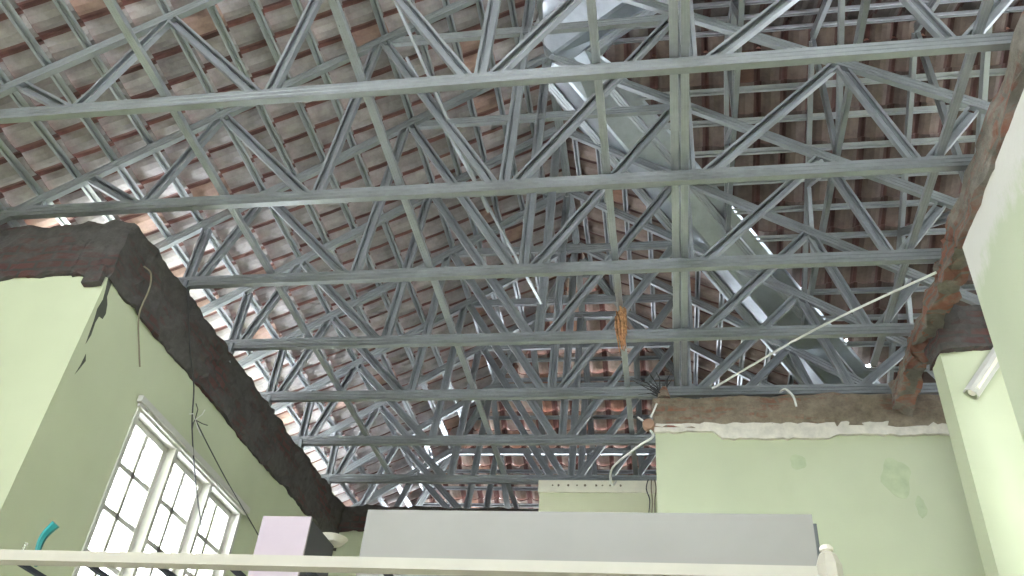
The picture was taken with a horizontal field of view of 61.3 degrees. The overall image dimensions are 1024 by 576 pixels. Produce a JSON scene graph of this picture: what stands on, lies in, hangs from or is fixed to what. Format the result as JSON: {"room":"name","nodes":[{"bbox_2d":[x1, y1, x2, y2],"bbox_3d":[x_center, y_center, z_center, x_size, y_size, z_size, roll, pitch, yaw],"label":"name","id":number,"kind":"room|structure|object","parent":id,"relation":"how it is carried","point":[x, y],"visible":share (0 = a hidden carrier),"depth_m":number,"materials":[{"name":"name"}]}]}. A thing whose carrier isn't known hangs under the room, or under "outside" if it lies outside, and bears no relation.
{"room":"house under renovation","nodes":[
{"label":"house under renovation","id":0,"kind":"room"},
{"bbox_2d":[0,276,72,425],"bbox_3d":[-3.731,1.978,4.679,1.060,4.972,0.260,-2,-38,10],"label":"wall","id":1,"kind":"structure","parent":0,"point":[28,306],"depth_m":5.80,"materials":[{"name":"green paint"}]},
{"bbox_2d":[0,221,95,280],"bbox_3d":[-3.527,-0.167,6.322,1.089,0.531,0.362,-2,-38,10],"label":"trim","id":2,"kind":"structure","parent":1,"relation":"attached to","point":[28,251],"depth_m":6.17,"materials":[{"name":"brick"}]},
{"bbox_2d":[0,276,332,575],"bbox_3d":[-2.716,3.385,6.385,0.270,4.972,4.940,-2,-38,10],"label":"wall","id":3,"kind":"structure","parent":0,"point":[63,432],"depth_m":5.74,"materials":[{"name":"green paint"}]},
{"bbox_2d":[81,265,106,286],"bbox_3d":[-2.856,-0.080,5.921,0.140,0.154,0.052,-2,-38,10],"label":"trim","id":4,"kind":"structure","parent":3,"relation":"attached to","point":[94,276],"depth_m":5.89,"materials":[{"name":"concrete"}]},
{"bbox_2d":[137,266,151,366],"bbox_3d":[-2.658,0.202,6.213,0.037,0.617,0.406,2,-37,4],"label":"wire","id":5,"kind":"object","parent":3,"relation":"attached to","point":[143,266],"visible":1,"depth_m":6.19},
{"bbox_2d":[72,395,249,575],"bbox_3d":[-2.639,1.961,6.549,0.180,1.476,1.976,-2,-38,10],"label":"window","id":6,"kind":"structure","parent":3,"relation":"in","point":[172,450],"depth_m":6.59,"materials":[{"name":"white paint"}]},
{"bbox_2d":[187,287,202,530],"bbox_3d":[-2.526,0.972,6.879,0.032,1.467,1.309,-1,-38,9],"label":"wire","id":7,"kind":"object","parent":3,"relation":"hanging from","point":[187,287],"visible":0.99,"depth_m":6.85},
{"bbox_2d":[70,219,344,550],"bbox_3d":[-2.490,1.285,8.060,0.367,0.570,5.126,-2,-38,10],"label":"beam","id":8,"kind":"structure","parent":3,"relation":"attached to","point":[122,247],"depth_m":7.09,"materials":[{"name":"concrete"}]},
{"bbox_2d":[303,311,773,485],"bbox_3d":[0.776,1.280,9.854,8.166,2.459,0.084,-2,-38,10],"label":"roof truss","id":9,"kind":"object","parent":8,"relation":"on","point":[373,410],"visible":0.38,"depth_m":9.81,"materials":[{"name":"metal"}]},
{"bbox_2d":[339,0,476,387],"bbox_3d":[-1.457,-2.605,6.161,0.054,0.052,13.541,-2,-38,10],"label":"batten","id":10,"kind":"object","parent":9,"relation":"on","point":[339,0],"visible":0.14,"depth_m":7.68,"materials":[{"name":"metal"}]},
{"bbox_2d":[577,261,596,474],"bbox_3d":[1.000,1.541,11.179,0.075,1.918,3.677,-2,-38,10],"label":"rafter","id":11,"kind":"object","parent":9,"relation":"on","point":[586,369],"visible":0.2,"depth_m":10.96,"materials":[{"name":"metal"}]},
{"bbox_2d":[434,486,537,490],"bbox_3d":[1.139,2.729,11.761,4.660,0.049,0.056,-2,-38,10],"label":"batten","id":12,"kind":"object","parent":11,"relation":"on","point":[497,488],"visible":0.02,"depth_m":12.01,"materials":[{"name":"metal"}]},
{"bbox_2d":[414,257,570,505],"bbox_3d":[-0.623,1.919,11.614,0.093,2.279,5.459,21,-40,-19],"label":"rafter","id":13,"kind":"object","parent":11,"relation":"attached to","point":[475,415],"visible":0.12,"depth_m":11.47,"materials":[{"name":"metal"}]},
{"bbox_2d":[491,400,509,507],"bbox_3d":[-0.136,2.421,11.772,0.075,1.070,2.030,-2,-38,10],"label":"rafter","id":14,"kind":"object","parent":13,"relation":"attached to","point":[494,407],"visible":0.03,"depth_m":11.53,"materials":[{"name":"metal"}]},
{"bbox_2d":[531,350,548,474],"bbox_3d":[0.410,1.998,11.487,0.075,1.478,2.822,-2,-38,10],"label":"rafter","id":15,"kind":"object","parent":13,"relation":"attached to","point":[534,357],"visible":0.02,"depth_m":11.10,"materials":[{"name":"metal"}]},
{"bbox_2d":[444,469,655,473],"bbox_3d":[1.110,2.466,11.641,4.270,0.049,0.056,-2,-38,10],"label":"batten","id":16,"kind":"object","parent":11,"relation":"on","point":[516,471],"visible":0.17,"depth_m":11.80,"materials":[{"name":"metal"}]},
{"bbox_2d":[477,415,649,419],"bbox_3d":[1.022,1.679,11.282,3.098,0.049,0.056,-2,-38,10],"label":"batten","id":17,"kind":"object","parent":11,"relation":"on","point":[549,417],"visible":0.46,"depth_m":11.34,"materials":[{"name":"metal"}]},
{"bbox_2d":[514,356,659,362],"bbox_3d":[0.934,0.891,10.923,1.926,0.049,0.056,-2,-38,10],"label":"batten","id":18,"kind":"object","parent":11,"relation":"on","point":[609,358],"visible":0.41,"depth_m":10.89,"materials":[{"name":"metal"}]},
{"bbox_2d":[506,375,673,381],"bbox_3d":[0.964,1.154,11.043,2.317,0.049,0.056,-2,-38,10],"label":"batten","id":19,"kind":"object","parent":11,"relation":"on","point":[671,377],"visible":0.31,"depth_m":11.02,"materials":[{"name":"metal"}]},
{"bbox_2d":[579,256,700,398],"bbox_3d":[2.696,1.808,11.045,5.459,2.279,0.093,33,-45,-31],"label":"rafter","id":20,"kind":"object","parent":9,"relation":"on","point":[602,283],"visible":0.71,"depth_m":10.56,"materials":[{"name":"metal"}]},
{"bbox_2d":[632,329,644,474],"bbox_3d":[1.670,1.945,11.266,0.075,1.489,2.843,-2,-38,10],"label":"rafter","id":21,"kind":"object","parent":20,"relation":"attached to","point":[636,361],"visible":0.4,"depth_m":11.06,"materials":[{"name":"metal"}]},
{"bbox_2d":[693,271,700,385],"bbox_3d":[2.099,0.479,9.831,0.054,0.052,2.739,-2,-38,10],"label":"batten","id":22,"kind":"object","parent":9,"relation":"on","point":[697,273],"visible":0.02,"depth_m":9.67,"materials":[{"name":"metal"}]},
{"bbox_2d":[714,291,724,385],"bbox_3d":[2.369,0.781,9.921,0.054,0.052,2.780,-2,-38,10],"label":"batten","id":23,"kind":"object","parent":9,"relation":"on","point":[721,297],"visible":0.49,"depth_m":9.69,"materials":[{"name":"metal"}]},
{"bbox_2d":[154,53,957,290],"bbox_3d":[0.242,-1.047,7.186,8.166,2.820,0.084,-2,-38,10],"label":"roof truss","id":24,"kind":"object","parent":8,"relation":"on","point":[711,260],"visible":0.72,"depth_m":6.76,"materials":[{"name":"metal"}]},
{"bbox_2d":[724,0,744,234],"bbox_3d":[1.889,-1.800,7.479,0.039,1.022,3.297,-2,-38,10],"label":"truss","id":25,"kind":"object","parent":24,"relation":"on","point":[736,9],"visible":0.44,"depth_m":7.31,"materials":[{"name":"metal"}]},
{"bbox_2d":[271,242,862,448],"bbox_3d":[0.653,0.591,9.269,8.166,2.820,0.084,-2,-38,10],"label":"roof truss","id":26,"kind":"object","parent":8,"relation":"on","point":[350,370],"visible":0.54,"depth_m":9.03,"materials":[{"name":"metal"}]},
{"bbox_2d":[595,149,614,292],"bbox_3d":[1.023,-0.729,9.468,0.054,0.052,2.576,-2,-38,10],"label":"batten","id":27,"kind":"object","parent":26,"relation":"on","point":[598,153],"visible":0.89,"depth_m":9.45,"materials":[{"name":"metal"}]},
{"bbox_2d":[622,189,635,313],"bbox_3d":[1.292,-0.426,9.559,0.054,0.052,2.617,-2,-38,10],"label":"batten","id":28,"kind":"object","parent":26,"relation":"on","point":[624,192],"visible":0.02,"depth_m":9.33,"materials":[{"name":"metal"}]},
{"bbox_2d":[646,206,655,321],"bbox_3d":[1.561,-0.124,9.650,0.054,0.052,2.658,-2,-38,10],"label":"batten","id":29,"kind":"object","parent":26,"relation":"on","point":[650,235],"visible":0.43,"depth_m":9.79,"materials":[{"name":"metal"}]},
{"bbox_2d":[887,0,992,382],"bbox_3d":[3.423,-1.422,6.879,0.039,2.110,6.977,-2,-38,10],"label":"truss","id":30,"kind":"object","parent":26,"relation":"on","point":[903,230],"visible":0.42,"depth_m":7.38,"materials":[{"name":"metal"}]},
{"bbox_2d":[200,127,979,362],"bbox_3d":[0.379,-0.501,7.880,8.166,2.820,0.084,-2,-38,10],"label":"roof truss","id":31,"kind":"object","parent":8,"relation":"on","point":[707,331],"visible":0.63,"depth_m":7.42,"materials":[{"name":"metal"}]},
{"bbox_2d":[0,68,115,221],"bbox_3d":[-3.253,-0.737,6.676,0.054,0.052,16.074,-2,-38,10],"label":"batten","id":32,"kind":"object","parent":31,"relation":"on","point":[16,96],"visible":0.29,"depth_m":6.30,"materials":[{"name":"metal"}]},
{"bbox_2d":[52,0,387,506],"bbox_3d":[-2.804,-1.204,6.548,0.054,0.052,15.441,-2,-38,10],"label":"batten","id":33,"kind":"object","parent":31,"relation":"on","point":[61,5],"visible":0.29,"depth_m":6.82,"materials":[{"name":"metal"}]},
{"bbox_2d":[103,0,392,473],"bbox_3d":[-1.855,0.140,7.209,0.048,0.033,6.400,-2,-38,10],"label":"brace","id":34,"kind":"object","parent":31,"relation":"on","point":[112,6],"visible":1,"depth_m":6.08,"materials":[{"name":"metal"}]},
{"bbox_2d":[328,0,518,508],"bbox_3d":[-0.432,0.646,7.688,0.048,0.033,8.200,-2,-38,10],"label":"brace","id":35,"kind":"object","parent":31,"relation":"on","point":[336,9],"visible":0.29,"depth_m":6.10,"materials":[{"name":"metal"}]},
{"bbox_2d":[370,0,495,380],"bbox_3d":[-1.232,-2.839,6.096,0.054,0.052,13.225,-2,-38,10],"label":"batten","id":36,"kind":"object","parent":31,"relation":"on","point":[374,3],"visible":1,"depth_m":8.10,"materials":[{"name":"metal"}]},
{"bbox_2d":[476,0,539,290],"bbox_3d":[-0.558,-3.540,5.903,0.054,0.052,12.275,-2,-38,10],"label":"batten","id":37,"kind":"object","parent":31,"relation":"on","point":[480,8],"visible":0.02,"depth_m":8.20,"materials":[{"name":"metal"}]},
{"bbox_2d":[536,0,579,243],"bbox_3d":[-0.047,-3.752,6.101,0.081,0.039,10.880,-2,-38,10],"label":"ridge beam","id":38,"kind":"structure","parent":31,"relation":"on","point":[564,159],"depth_m":9.01,"materials":[{"name":"metal"}]},
{"bbox_2d":[586,0,637,474],"bbox_3d":[0.971,0.599,7.447,0.048,0.033,8.200,-2,-38,10],"label":"brace","id":39,"kind":"object","parent":31,"relation":"on","point":[591,4],"visible":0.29,"depth_m":5.68,"materials":[{"name":"metal"}]},
{"bbox_2d":[614,306,626,351],"bbox_3d":[0.849,0.317,6.745,0.097,0.448,0.114,-2,-38,10],"label":"straw bundle","id":40,"kind":"object","parent":39,"relation":"hanging from","point":[620,324],"visible":1,"depth_m":6.72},
{"bbox_2d":[668,0,679,385],"bbox_3d":[1.404,0.585,7.373,0.048,0.033,8.200,-2,-38,10],"label":"brace","id":41,"kind":"object","parent":31,"relation":"on","point":[673,4],"visible":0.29,"depth_m":5.57,"materials":[{"name":"metal"}]},
{"bbox_2d":[681,0,689,385],"bbox_3d":[1.467,0.583,7.362,0.048,0.033,8.200,-2,-38,10],"label":"brace","id":42,"kind":"object","parent":31,"relation":"on","point":[685,4],"visible":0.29,"depth_m":5.57,"materials":[{"name":"metal"}]},
{"bbox_2d":[196,421,258,534],"bbox_3d":[-2.399,1.756,7.474,0.014,0.409,1.862,-2,-38,10],"label":"wire","id":43,"kind":"object","parent":3,"relation":"attached to","point":[196,421],"visible":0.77,"depth_m":7.30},
{"bbox_2d":[0,0,572,510],"bbox_3d":[-2.060,-1.526,6.996,4.414,2.987,16.006,-2,-38,10],"label":"tiled roof","id":44,"kind":"structure","parent":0,"point":[42,18],"depth_m":7.48,"materials":[{"name":"ceramic"}]},
{"bbox_2d":[0,138,70,225],"bbox_3d":[-3.478,-0.503,6.741,0.054,0.052,16.390,-2,-38,10],"label":"batten","id":45,"kind":"object","parent":44,"relation":"attached to","point":[5,151],"visible":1,"depth_m":6.32,"materials":[{"name":"metal"}]},
{"bbox_2d":[115,0,411,506],"bbox_3d":[-2.580,-1.437,6.483,0.054,0.052,15.124,-2,-38,10],"label":"batten","id":46,"kind":"object","parent":44,"relation":"attached to","point":[399,488],"visible":0.02,"depth_m":7.90,"materials":[{"name":"metal"}]},
{"bbox_2d":[155,0,424,491],"bbox_3d":[-2.355,-1.671,6.419,0.054,0.052,14.808,-2,-38,10],"label":"batten","id":47,"kind":"object","parent":44,"relation":"attached to","point":[162,4],"visible":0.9,"depth_m":7.32,"materials":[{"name":"metal"}]},
{"bbox_2d":[207,5,438,465],"bbox_3d":[-2.131,-1.904,6.354,0.054,0.052,14.491,-2,-38,10],"label":"batten","id":48,"kind":"object","parent":44,"relation":"attached to","point":[212,10],"visible":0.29,"depth_m":7.29,"materials":[{"name":"metal"}]},
{"bbox_2d":[248,0,450,448],"bbox_3d":[-1.906,-2.138,6.290,0.054,0.052,14.174,-2,-38,10],"label":"batten","id":49,"kind":"object","parent":44,"relation":"attached to","point":[254,5],"visible":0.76,"depth_m":7.48,"materials":[{"name":"metal"}]},
{"bbox_2d":[290,0,461,416],"bbox_3d":[-1.681,-2.372,6.225,0.054,0.052,13.858,-2,-38,10],"label":"batten","id":50,"kind":"object","parent":44,"relation":"attached to","point":[296,4],"visible":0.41,"depth_m":7.87,"materials":[{"name":"metal"}]},
{"bbox_2d":[410,0,511,356],"bbox_3d":[-1.008,-3.072,6.032,0.054,0.052,12.908,-2,-38,10],"label":"batten","id":51,"kind":"object","parent":44,"relation":"attached to","point":[424,50],"visible":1,"depth_m":8.32,"materials":[{"name":"metal"}]},
{"bbox_2d":[442,0,525,318],"bbox_3d":[-0.783,-3.306,5.967,0.054,0.052,12.592,-2,-38,10],"label":"batten","id":52,"kind":"object","parent":44,"relation":"attached to","point":[450,21],"visible":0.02,"depth_m":8.35,"materials":[{"name":"metal"}]},
{"bbox_2d":[507,0,557,262],"bbox_3d":[-0.334,-3.773,5.838,0.054,0.052,11.959,-2,-38,10],"label":"batten","id":53,"kind":"object","parent":44,"relation":"attached to","point":[512,10],"visible":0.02,"depth_m":8.28,"materials":[{"name":"metal"}]},
{"bbox_2d":[328,530,363,575],"bbox_3d":[0.708,4.791,7.937,6.400,5.160,0.240,-2,-38,10],"label":"wall","id":54,"kind":"structure","parent":0,"point":[352,548],"depth_m":9.75,"materials":[{"name":"green paint"}]},
{"bbox_2d":[338,504,538,531],"bbox_3d":[-0.317,2.685,9.785,3.346,0.361,0.351,-2,-38,10],"label":"trim","id":55,"kind":"structure","parent":54,"relation":"attached to","point":[353,518],"depth_m":9.88,"materials":[{"name":"concrete"}]},
{"bbox_2d":[416,253,673,508],"bbox_3d":[1.748,2.703,12.617,5.364,2.354,5.571,21,-40,-20],"label":"tiled roof","id":56,"kind":"structure","parent":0,"point":[597,368],"depth_m":11.42,"materials":[{"name":"tile"}]},
{"bbox_2d":[423,503,538,507],"bbox_3d":[1.169,2.991,11.880,5.051,0.049,0.056,-2,-38,10],"label":"batten","id":57,"kind":"object","parent":56,"relation":"attached to","point":[526,505],"visible":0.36,"depth_m":12.13,"materials":[{"name":"metal"}]},
{"bbox_2d":[538,493,656,512],"bbox_3d":[0.681,4.173,7.167,1.192,5.200,0.200,-2,-38,10],"label":"wall","id":58,"kind":"structure","parent":0,"point":[548,502],"depth_m":8.61,"materials":[{"name":"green paint"}]},
{"bbox_2d":[538,480,656,493],"bbox_3d":[0.878,2.062,8.780,1.208,0.128,0.252,-2,-38,10],"label":"trim","id":59,"kind":"structure","parent":58,"relation":"on","point":[544,486],"depth_m":8.70,"materials":[{"name":"beige paint"}]},
{"bbox_2d":[609,430,653,485],"bbox_3d":[1.010,1.587,7.959,0.228,0.367,1.638,7,-37,-2],"label":"cable","id":60,"kind":"object","parent":58,"relation":"hanging from","point":[651,431],"visible":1,"depth_m":7.50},
{"bbox_2d":[561,108,798,397],"bbox_3d":[2.351,-1.292,6.809,4.323,2.950,17.357,-2,-38,10],"label":"tiled roof","id":61,"kind":"structure","parent":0,"point":[709,293],"depth_m":9.61,"materials":[{"name":"tile"}]},
{"bbox_2d":[603,12,1021,382],"bbox_3d":[4.520,-0.148,8.377,7.539,2.515,4.220,-2,-38,10],"label":"tiled roof","id":62,"kind":"structure","parent":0,"point":[756,104],"depth_m":8.08,"materials":[{"name":"tile"}]},
{"bbox_2d":[694,135,975,157],"bbox_3d":[4.784,-1.376,7.712,6.686,0.050,0.055,-2,-38,10],"label":"batten","id":63,"kind":"object","parent":62,"relation":"attached to","point":[971,138],"visible":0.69,"depth_m":8.01,"materials":[{"name":"metal"}]},
{"bbox_2d":[731,198,957,214],"bbox_3d":[5.052,-0.845,7.884,6.252,0.050,0.055,-2,-38,10],"label":"batten","id":64,"kind":"object","parent":62,"relation":"attached to","point":[881,204],"visible":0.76,"depth_m":8.22,"materials":[{"name":"metal"}]},
{"bbox_2d":[613,0,1023,44],"bbox_3d":[3.985,-2.729,5.079,7.309,2.515,4.220,-2,-38,10],"label":"tiled roof","id":65,"kind":"structure","parent":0,"point":[805,4],"depth_m":7.41,"materials":[{"name":"ceramic"}]},
{"bbox_2d":[655,432,985,575],"bbox_3d":[4.332,3.171,5.352,6.680,5.148,0.242,-2,-38,10],"label":"wall","id":66,"kind":"structure","parent":0,"point":[888,505],"depth_m":6.81,"materials":[{"name":"green paint"}]},
{"bbox_2d":[637,403,656,431],"bbox_3d":[1.156,1.099,7.378,0.178,0.253,0.060,-2,-38,10],"label":"junction box","id":67,"kind":"object","parent":66,"relation":"attached to","point":[648,424],"visible":1,"depth_m":7.32,"materials":[{"name":"beige plastic"}]},
{"bbox_2d":[651,392,946,427],"bbox_3d":[4.535,1.040,6.983,6.744,0.377,0.374,-2,-38,10],"label":"beam","id":68,"kind":"structure","parent":66,"relation":"attached to","point":[857,409],"depth_m":7.24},
{"bbox_2d":[237,192,938,406],"bbox_3d":[0.516,0.045,8.575,8.166,2.820,0.084,-2,-38,10],"label":"roof truss","id":69,"kind":"object","parent":68,"relation":"on","point":[704,389],"visible":0.7,"depth_m":8.13,"materials":[{"name":"metal"}]},
{"bbox_2d":[572,130,592,260],"bbox_3d":[0.754,-1.030,9.378,0.054,0.052,2.536,-2,-38,10],"label":"batten","id":70,"kind":"object","parent":69,"relation":"on","point":[574,142],"visible":0.54,"depth_m":9.15,"materials":[{"name":"metal"}]},
{"bbox_2d":[549,50,879,384],"bbox_3d":[2.365,-0.061,8.705,5.373,2.645,0.752,30,-44,-28],"label":"gutter","id":71,"kind":"object","parent":69,"relation":"on","point":[707,212],"visible":0.38,"depth_m":8.47,"materials":[{"name":"metal"}]},
{"bbox_2d":[631,369,672,398],"bbox_3d":[1.227,0.837,7.625,0.365,0.279,0.158,3,-37,3],"label":"clump","id":72,"kind":"object","parent":68,"relation":"on","point":[660,392],"visible":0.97,"depth_m":7.59,"materials":[{"name":"plant"}]},
{"bbox_2d":[654,421,949,440],"bbox_3d":[2.453,1.177,7.118,2.530,0.163,0.032,-2,-38,10],"label":"trim","id":73,"kind":"structure","parent":66,"relation":"attached to","point":[734,431],"depth_m":7.12,"materials":[{"name":"paint"}]},
{"bbox_2d":[712,271,936,388],"bbox_3d":[2.284,0.382,6.614,0.026,0.180,2.222,23,-41,-21],"label":"conduit","id":74,"kind":"object","parent":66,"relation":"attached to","point":[935,272],"visible":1,"depth_m":6.51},
{"bbox_2d":[801,0,870,324],"bbox_3d":[2.598,-1.625,7.201,0.039,1.525,4.999,-2,-38,10],"label":"truss","id":75,"kind":"object","parent":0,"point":[836,131],"visible":0.71,"depth_m":7.08,"materials":[{"name":"metal"}]},
{"bbox_2d":[933,350,1023,575],"bbox_3d":[5.140,2.443,4.260,4.672,5.100,0.220,-2,-38,10],"label":"wall","id":76,"kind":"structure","parent":0,"point":[984,432],"depth_m":5.61,"materials":[{"name":"green paint"}]},
{"bbox_2d":[924,305,992,370],"bbox_3d":[5.347,0.292,5.885,4.724,0.429,0.363,-2,-38,10],"label":"trim","id":77,"kind":"structure","parent":76,"relation":"attached to","point":[965,328],"depth_m":6.12,"materials":[{"name":"concrete"}]},
{"bbox_2d":[963,347,999,399],"bbox_3d":[3.263,0.535,5.908,0.397,0.472,0.082,-2,-38,10],"label":"fluorescent light","id":78,"kind":"object","parent":76,"relation":"hanging from","point":[988,368],"visible":0.7,"depth_m":5.85,"materials":[{"name":"white paint"}]},
{"bbox_2d":[962,89,1023,442],"bbox_3d":[2.117,-0.743,0.591,0.260,5.220,8.340,-2,-38,10],"label":"wall","id":79,"kind":"structure","parent":0,"point":[993,246],"depth_m":4.76,"materials":[{"name":"paint"}]},
{"bbox_2d":[888,231,969,416],"bbox_3d":[3.033,0.318,6.331,0.199,0.290,2.086,-2,-38,10],"label":"trim","id":80,"kind":"structure","parent":79,"relation":"attached to","point":[952,269],"depth_m":6.12,"materials":[{"name":"red brick"}]},
{"bbox_2d":[945,11,1023,248],"bbox_3d":[2.321,-2.860,2.268,0.373,0.331,8.387,-2,-38,10],"label":"trim","id":81,"kind":"structure","parent":79,"relation":"attached to","point":[999,115],"depth_m":4.86,"materials":[{"name":"brown concrete"}]},
{"bbox_3d":[1.374,3.623,1.978,11.960,0.120,16.080,-2,-38,10],"label":"floor","id":82,"kind":"structure","parent":0,"visible":0},
{"bbox_2d":[0,544,843,575],"bbox_3d":[-0.686,2.010,2.185,3.058,2.366,1.298,-2,-38,10],"label":"storage rack","id":83,"kind":"object","parent":82,"relation":"on","point":[828,563],"visible":1,"depth_m":2.31,"materials":[{"name":"beige metal"}]},
{"bbox_2d":[34,521,58,566],"bbox_3d":[-1.485,0.811,2.745,0.050,0.147,0.029,-2,-38,10],"label":"hose","id":84,"kind":"object","parent":83,"relation":"on","point":[52,526],"visible":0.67,"depth_m":2.76,"materials":[{"name":"plastic"}]},
{"bbox_2d":[248,516,333,575],"bbox_3d":[-0.864,1.154,3.311,0.197,0.466,0.288,-2,-38,10],"label":"box","id":85,"kind":"object","parent":83,"relation":"on","point":[278,535],"visible":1,"depth_m":3.30,"materials":[{"name":"cardboard"}]},
{"bbox_2d":[322,532,347,547],"bbox_3d":[-0.745,1.051,3.575,0.128,0.034,0.128,-2,-38,10],"label":"dish","id":86,"kind":"object","parent":85,"relation":"on","point":[337,540],"visible":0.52,"depth_m":3.54,"materials":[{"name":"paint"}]},
{"bbox_2d":[356,510,820,575],"bbox_3d":[0.228,0.872,2.616,1.312,0.238,0.400,-2,-38,10],"label":"box","id":87,"kind":"object","parent":83,"relation":"on","point":[696,538],"visible":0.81,"depth_m":2.48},
{"bbox_3d":[4.398,4.539,7.483,0.240,5.580,4.680,-2,-38,10],"label":"wall","id":88,"kind":"structure","parent":0,"visible":0},
{"bbox_2d":[350,448,655,507],"bbox_3d":[1.015,2.734,10.961,8.166,1.538,0.052,-2,-38,10],"label":"roof truss","id":89,"kind":"object","parent":88,"relation":"on","point":[651,452],"visible":0.27,"depth_m":11.45,"materials":[{"name":"metal"}]},
{"bbox_2d":[343,381,695,509],"bbox_3d":[0.895,2.006,10.406,8.166,1.998,0.052,-2,-38,10],"label":"roof truss","id":90,"kind":"object","parent":88,"relation":"on","point":[584,404],"visible":0.18,"depth_m":10.76,"materials":[{"name":"metal"}]},
{"bbox_2d":[737,319,744,384],"bbox_3d":[2.638,1.083,10.012,0.054,0.052,2.821,-2,-38,10],"label":"batten","id":91,"kind":"object","parent":90,"relation":"on","point":[741,359],"visible":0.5,"depth_m":9.74,"materials":[{"name":"metal"}]},
{"bbox_3d":[-4.749,-0.711,1.690,0.240,5.440,7.980,-2,-38,10],"label":"wall","id":92,"kind":"structure","parent":0,"visible":0},
{"bbox_2d":[0,0,989,224],"bbox_3d":[0.105,-1.589,6.496,8.166,2.820,0.072,-2,-38,10],"label":"roof truss","id":93,"kind":"object","parent":92,"relation":"on","point":[37,207],"visible":0.8,"depth_m":6.08,"materials":[{"name":"metal"}]},
{"bbox_2d":[0,0,357,503],"bbox_3d":[-3.029,-0.970,6.612,0.054,0.052,15.757,-2,-38,10],"label":"batten","id":94,"kind":"object","parent":93,"relation":"on","point":[5,5],"visible":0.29,"depth_m":6.62,"materials":[{"name":"metal"}]},
{"bbox_2d":[394,2,489,212],"bbox_3d":[-0.589,-1.506,6.326,0.023,1.570,1.420,-27,-48,35],"label":"diagonal strut","id":95,"kind":"object","parent":93,"relation":"attached to","point":[402,16],"visible":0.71,"depth_m":6.32,"materials":[{"name":"metal"}]},
{"bbox_2d":[405,56,542,303],"bbox_3d":[-0.314,-0.887,7.098,1.722,1.571,0.023,33,-45,-31],"label":"diagonal strut","id":96,"kind":"object","parent":93,"relation":"attached to","point":[407,57],"visible":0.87,"depth_m":7.08,"materials":[{"name":"metal"}]},
{"bbox_2d":[870,0,993,365],"bbox_3d":[2.695,-0.666,5.578,0.048,0.033,4.280,-2,-38,10],"label":"brace","id":97,"kind":"object","parent":93,"relation":"on","point":[985,8],"visible":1,"depth_m":5.33,"materials":[{"name":"metal"}]},
{"bbox_2d":[0,0,1013,123],"bbox_3d":[-0.032,-2.135,5.802,8.166,2.820,0.072,-2,-38,10],"label":"roof truss","id":98,"kind":"object","parent":92,"relation":"on","point":[944,41],"visible":0.99,"depth_m":5.22,"materials":[{"name":"metal"}]},
{"bbox_2d":[533,0,668,57],"bbox_3d":[1.724,-2.611,5.462,0.752,2.645,5.373,24,-41,-22],"label":"gutter","id":99,"kind":"object","parent":98,"relation":"on","point":[566,45],"visible":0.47,"depth_m":7.56,"materials":[{"name":"metal"}]},
{"bbox_3d":[5.015,-0.681,0.729,3.600,5.740,0.240,-2,-38,10],"label":"wall","id":100,"kind":"structure","parent":0,"visible":0},
{"bbox_3d":[5.137,-1.282,6.430,0.039,2.611,8.673,-2,-38,10],"label":"truss","id":101,"kind":"object","parent":100,"relation":"on","visible":0},
{"bbox_2d":[839,341,897,346],"bbox_3d":[5.721,0.483,8.314,5.167,0.050,0.055,-2,-38,10],"label":"batten","id":102,"kind":"object","parent":101,"relation":"on","point":[851,343],"visible":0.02,"depth_m":8.69,"materials":[{"name":"metal"}]},
{"bbox_2d":[817,313,921,321],"bbox_3d":[5.587,0.218,8.228,5.384,0.050,0.055,-2,-38,10],"label":"batten","id":103,"kind":"object","parent":101,"relation":"on","point":[915,315],"visible":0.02,"depth_m":8.57,"materials":[{"name":"metal"}]},
{"bbox_2d":[800,284,975,294],"bbox_3d":[5.453,-0.048,8.142,5.601,0.050,0.055,-2,-38,10],"label":"batten","id":104,"kind":"object","parent":101,"relation":"on","point":[965,286],"visible":0.41,"depth_m":8.48,"materials":[{"name":"metal"}]},
{"bbox_3d":[4.270,-1.253,6.578,0.039,2.611,8.673,-2,-38,10],"label":"truss","id":105,"kind":"object","parent":100,"relation":"on","visible":0},
{"bbox_2d":[654,0,802,12],"bbox_3d":[4.455,-2.417,6.640,6.903,0.050,0.055,-2,-38,10],"label":"batten","id":106,"kind":"object","parent":105,"relation":"on","point":[720,4],"visible":0.38,"depth_m":7.09,"materials":[{"name":"metal"}]},
{"bbox_2d":[629,0,981,29],"bbox_3d":[4.398,-2.378,6.942,7.120,0.050,0.055,-2,-38,10],"label":"batten","id":107,"kind":"object","parent":105,"relation":"on","point":[888,4],"visible":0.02,"depth_m":7.22,"materials":[{"name":"metal"}]},
{"bbox_2d":[662,105,964,129],"bbox_3d":[4.650,-1.642,7.626,6.903,0.050,0.055,-2,-38,10],"label":"batten","id":108,"kind":"object","parent":105,"relation":"on","point":[923,109],"visible":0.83,"depth_m":7.94,"materials":[{"name":"metal"}]},
{"bbox_2d":[612,6,1023,44],"bbox_3d":[4.341,-2.339,7.244,7.337,0.050,0.055,-2,-38,10],"label":"batten","id":109,"kind":"object","parent":105,"relation":"on","point":[1016,8],"visible":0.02,"depth_m":7.49,"materials":[{"name":"metal"}]},
{"bbox_2d":[632,68,1006,100],"bbox_3d":[4.516,-1.908,7.540,7.120,0.050,0.055,-2,-38,10],"label":"batten","id":110,"kind":"object","parent":105,"relation":"on","point":[1000,71],"visible":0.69,"depth_m":7.88,"materials":[{"name":"metal"}]},
{"bbox_2d":[709,171,958,186],"bbox_3d":[4.918,-1.111,7.798,6.469,0.050,0.055,-2,-38,10],"label":"batten","id":111,"kind":"object","parent":105,"relation":"on","point":[945,172],"visible":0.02,"depth_m":8.14,"materials":[{"name":"metal"}]},
{"bbox_2d":[750,228,945,241],"bbox_3d":[5.185,-0.579,7.970,6.035,0.050,0.055,-2,-38,10],"label":"batten","id":112,"kind":"object","parent":105,"relation":"on","point":[935,231],"visible":0.34,"depth_m":8.31,"materials":[{"name":"metal"}]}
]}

